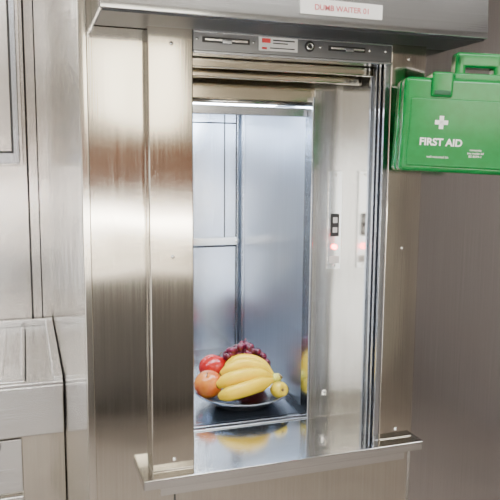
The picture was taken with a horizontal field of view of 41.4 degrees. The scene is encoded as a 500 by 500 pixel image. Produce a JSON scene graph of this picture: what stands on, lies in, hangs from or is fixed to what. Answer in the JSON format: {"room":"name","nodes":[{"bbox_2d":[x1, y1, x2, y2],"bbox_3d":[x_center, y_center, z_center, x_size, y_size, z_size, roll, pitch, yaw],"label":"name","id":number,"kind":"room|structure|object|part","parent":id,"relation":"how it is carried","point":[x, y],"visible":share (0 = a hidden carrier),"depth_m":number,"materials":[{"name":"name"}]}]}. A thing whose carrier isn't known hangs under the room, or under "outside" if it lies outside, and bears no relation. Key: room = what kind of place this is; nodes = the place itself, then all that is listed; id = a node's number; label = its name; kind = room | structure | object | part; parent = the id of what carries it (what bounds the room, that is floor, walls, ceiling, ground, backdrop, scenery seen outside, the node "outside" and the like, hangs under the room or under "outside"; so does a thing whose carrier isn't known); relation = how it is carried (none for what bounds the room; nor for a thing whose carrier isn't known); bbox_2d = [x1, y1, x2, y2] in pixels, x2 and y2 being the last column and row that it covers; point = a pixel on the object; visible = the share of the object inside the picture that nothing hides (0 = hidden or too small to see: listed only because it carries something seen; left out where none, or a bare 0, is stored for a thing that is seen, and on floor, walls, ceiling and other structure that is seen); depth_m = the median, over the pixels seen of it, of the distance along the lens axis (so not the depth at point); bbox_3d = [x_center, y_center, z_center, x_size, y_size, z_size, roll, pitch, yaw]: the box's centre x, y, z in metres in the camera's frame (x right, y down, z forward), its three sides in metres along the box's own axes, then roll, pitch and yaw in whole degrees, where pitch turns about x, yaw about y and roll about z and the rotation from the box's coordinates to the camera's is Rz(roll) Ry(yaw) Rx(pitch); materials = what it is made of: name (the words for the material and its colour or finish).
{"room":"commercial kitchen","nodes":[
{"label":"commercial kitchen","id":0,"kind":"room"},
{"bbox_2d":[0,0,52,319],"bbox_3d":[-1.834,-0.120,2.605,2.001,2.750,0.100,-2,8,-19],"label":"wall","id":1,"kind":"structure","parent":0,"point":[15,277],"depth_m":2.84,"materials":[{"name":"metal"}]},
{"bbox_2d":[0,0,23,165],"bbox_3d":[-1.322,-0.744,2.428,0.900,0.860,0.388,-2,8,-19],"label":"upper cabinet","id":2,"kind":"object","parent":1,"relation":"attached to","point":[11,135],"visible":1,"depth_m":2.40,"materials":[{"name":"metal"}]},
{"bbox_2d":[21,0,42,317],"bbox_3d":[-0.931,-0.146,2.855,0.048,2.750,0.005,-2,8,-19],"label":"trim","id":3,"kind":"structure","parent":1,"relation":"attached to","point":[22,19],"depth_m":2.82,"materials":[{"name":"grey metal"}]},
{"bbox_2d":[43,0,87,499],"bbox_3d":[-0.578,-0.041,2.060,0.024,2.750,1.750,-2,8,-19],"label":"wall panel","id":4,"kind":"object","parent":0,"point":[60,29],"depth_m":1.72,"materials":[{"name":"silver metal"}]},
{"bbox_2d":[86,0,408,499],"bbox_3d":[0.926,0.024,1.641,2.599,2.750,0.020,-2,8,-19],"label":"wall","id":5,"kind":"structure","parent":0,"point":[115,55],"depth_m":1.24,"materials":[{"name":"silver metal"}]},
{"bbox_2d":[76,0,96,499],"bbox_3d":[-0.300,0.068,1.223,0.015,2.750,0.028,-2,8,-19],"label":"trim","id":6,"kind":"structure","parent":5,"relation":"attached to","point":[80,4],"depth_m":1.20,"materials":[{"name":"metal"}]},
{"bbox_2d":[91,0,488,495],"bbox_3d":[-0.019,-0.092,1.577,0.736,1.056,0.803,-2,8,-19],"label":"dumbwaiter","id":7,"kind":"object","parent":5,"relation":"attached to","point":[280,219],"visible":0.98,"depth_m":1.41,"materials":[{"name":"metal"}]},
{"bbox_3d":[-0.150,0.012,1.244,0.083,0.832,0.030,-2,8,-19],"label":"post","id":8,"kind":"part","parent":7,"relation":"part of","materials":[{"name":"metal"}]},
{"bbox_3d":[-0.229,-0.021,1.923,0.398,0.024,0.012,-2,8,-19],"label":"car rail","id":9,"kind":"part","parent":7,"relation":"part of","materials":[{"name":"silver metal"}]},
{"bbox_2d":[193,102,275,106],"bbox_3d":[-0.091,-0.340,1.501,0.350,0.008,0.120,-2,8,-19],"label":"lamp","id":10,"kind":"object","parent":7,"relation":"on","point":[193,102],"depth_m":1.56,"materials":[{"name":"white"}]},
{"bbox_3d":[-0.028,-0.035,1.976,0.016,0.733,0.038,-2,8,-19],"label":"car corner trim","id":11,"kind":"part","parent":7,"relation":"part of","materials":[{"name":"metal"}]},
{"bbox_2d":[195,381,288,410],"bbox_3d":[-0.020,0.360,1.637,0.233,0.035,0.233,-2,8,-19],"label":"serving plate","id":12,"kind":"object","parent":7,"relation":"on","point":[262,399],"visible":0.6,"depth_m":1.61,"materials":[{"name":"grey metal"}]},
{"bbox_2d":[194,370,221,397],"bbox_3d":[-0.101,0.325,1.615,0.070,0.068,0.070,-2,8,-19],"label":"apple","id":13,"kind":"object","parent":12,"relation":"on","point":[205,381],"visible":0.88,"depth_m":1.59,"materials":[{"name":"orange food"}]},
{"bbox_2d":[199,352,226,373],"bbox_3d":[-0.091,0.299,1.683,0.079,0.076,0.080,-2,8,-19],"label":"apple","id":14,"kind":"object","parent":12,"relation":"on","point":[213,362],"visible":0.54,"depth_m":1.66,"materials":[{"name":"red food"}]},
{"bbox_2d":[223,338,270,366],"bbox_3d":[-0.009,0.261,1.681,0.123,0.076,0.064,0,7,0],"label":"grapes","id":15,"kind":"object","parent":12,"relation":"on","point":[244,347],"visible":0.68,"depth_m":1.67,"materials":[{"name":"purple food"}]},
{"bbox_2d":[216,354,282,400],"bbox_3d":[-0.008,0.309,1.601,0.146,0.086,0.145,3,8,20],"label":"banana bunch","id":16,"kind":"object","parent":12,"relation":"on","point":[242,375],"visible":1,"depth_m":1.58,"materials":[{"name":"yellow food"}]},
{"bbox_3d":[0.065,0.318,1.637,0.028,0.029,0.025,0,7,0],"label":"crown","id":17,"kind":"part","parent":16,"relation":"part of","materials":[{"name":"yellow food"}]},
{"bbox_2d":[270,381,287,397],"bbox_3d":[0.068,0.337,1.609,0.041,0.041,0.062,-2,8,-19],"label":"apple","id":18,"kind":"object","parent":12,"relation":"on","point":[278,389],"visible":0.98,"depth_m":1.58,"materials":[{"name":"yellow food"}]},
{"bbox_3d":[-0.148,0.348,1.748,0.414,0.030,0.483,-2,8,-19],"label":"car skirting","id":19,"kind":"part","parent":7,"relation":"part of","materials":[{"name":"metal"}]},
{"bbox_3d":[0.052,0.418,1.434,0.603,0.019,0.220,-2,8,-19],"label":"sill","id":20,"kind":"part","parent":7,"relation":"part of","materials":[{"name":"metal"}]},
{"bbox_3d":[0.078,0.428,1.359,0.603,0.019,0.062,-2,8,-19],"label":"sill","id":21,"kind":"part","parent":7,"relation":"part of","materials":[{"name":"metal"}]},
{"bbox_2d":[270,40,294,49],"bbox_3d":[0.061,-0.386,1.245,0.050,0.016,0.001,-2,8,-19],"label":"print","id":22,"kind":"object","parent":7,"relation":"on","point":[274,44],"depth_m":1.25,"materials":[{"name":"white paper"}]},
{"bbox_2d":[91,0,488,50],"bbox_3d":[0.092,-0.487,1.206,0.736,0.177,0.131,-2,8,-19],"label":"hood","id":23,"kind":"object","parent":7,"relation":"attached to","point":[378,25],"depth_m":1.19,"materials":[{"name":"grey metal"}]},
{"bbox_2d":[305,41,314,51],"bbox_3d":[0.114,-0.389,1.263,0.020,0.020,0.005,-2,8,-19],"label":"switch","id":24,"kind":"object","parent":7,"relation":"attached to","point":[309,45],"depth_m":1.26,"materials":[{"name":"silver metal"}]},
{"bbox_3d":[0.175,0.336,1.556,0.016,0.016,0.002,-2,8,-19],"label":"lock knob","id":25,"kind":"part","parent":7,"relation":"part of","materials":[{"name":"silver metal"}]},
{"bbox_3d":[0.184,-0.002,1.530,0.103,0.792,0.025,-2,8,-19],"label":"control panel post","id":26,"kind":"part","parent":7,"relation":"part of","materials":[{"name":"metal"}]},
{"bbox_3d":[0.193,-0.067,1.509,0.035,0.225,0.003,-2,8,-19],"label":"control plate","id":27,"kind":"part","parent":7,"relation":"part of","materials":[{"name":"silver metal"}]},
{"bbox_3d":[0.314,-0.005,1.401,0.081,0.832,0.030,-2,8,-19],"label":"post","id":28,"kind":"part","parent":7,"relation":"part of","materials":[{"name":"metal"}]},
{"bbox_2d":[391,52,499,175],"bbox_3d":[0.429,-0.265,1.324,0.292,0.234,0.204,1,7,1],"label":"first aid kit","id":29,"kind":"object","parent":5,"relation":"attached to","point":[446,122],"visible":1,"depth_m":1.24,"materials":[{"name":"green plastic"}]},
{"bbox_3d":[0.426,-0.215,1.237,0.261,0.126,0.006,3,7,1],"label":"raised panel","id":30,"kind":"part","parent":29,"relation":"part of","materials":[{"name":"green plastic"}]},
{"bbox_3d":[0.434,-0.348,1.259,0.093,0.047,0.036,3,7,1],"label":"handle","id":31,"kind":"part","parent":29,"relation":"part of","materials":[{"name":"green plastic"}]},
{"bbox_3d":[0.432,-0.326,1.264,0.101,0.014,0.060,3,7,1],"label":"handle","id":32,"kind":"part","parent":29,"relation":"part of","materials":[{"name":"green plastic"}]},
{"bbox_2d":[407,0,499,499],"bbox_3d":[1.260,0.137,1.756,1.900,2.500,0.006,-2,8,-19],"label":"wall panel","id":33,"kind":"object","parent":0,"point":[456,396],"depth_m":1.49,"materials":[{"name":"silver metal"}]},
{"bbox_3d":[0.206,1.562,0.807,4.600,0.100,5.000,-2,8,-19],"label":"floor","id":34,"kind":"structure","parent":0,"visible":0},
{"bbox_2d":[0,317,65,499],"bbox_3d":[-1.354,0.830,2.374,1.297,0.930,0.855,-2,8,-19],"label":"cabinet","id":35,"kind":"object","parent":34,"relation":"on","point":[32,428],"depth_m":2.17,"materials":[{"name":"metal"}]},
{"bbox_3d":[-0.970,0.923,2.105,0.485,0.620,0.020,-2,8,-19],"label":"drawer","id":36,"kind":"part","parent":35,"relation":"part of","materials":[{"name":"metal"}]},
{"bbox_2d":[0,330,26,380],"bbox_3d":[-1.264,0.403,2.341,0.895,0.012,0.730,-2,8,-19],"label":"tray","id":37,"kind":"object","parent":35,"relation":"on","point":[13,343],"depth_m":2.43,"materials":[{"name":"metal"}]},
{"bbox_2d":[0,325,62,387],"bbox_3d":[-1.352,0.413,2.323,1.297,0.030,0.850,-2,8,-19],"label":"countertop","id":38,"kind":"structure","parent":35,"relation":"on","point":[38,363],"depth_m":2.45,"materials":[{"name":"metal"}]}
]}

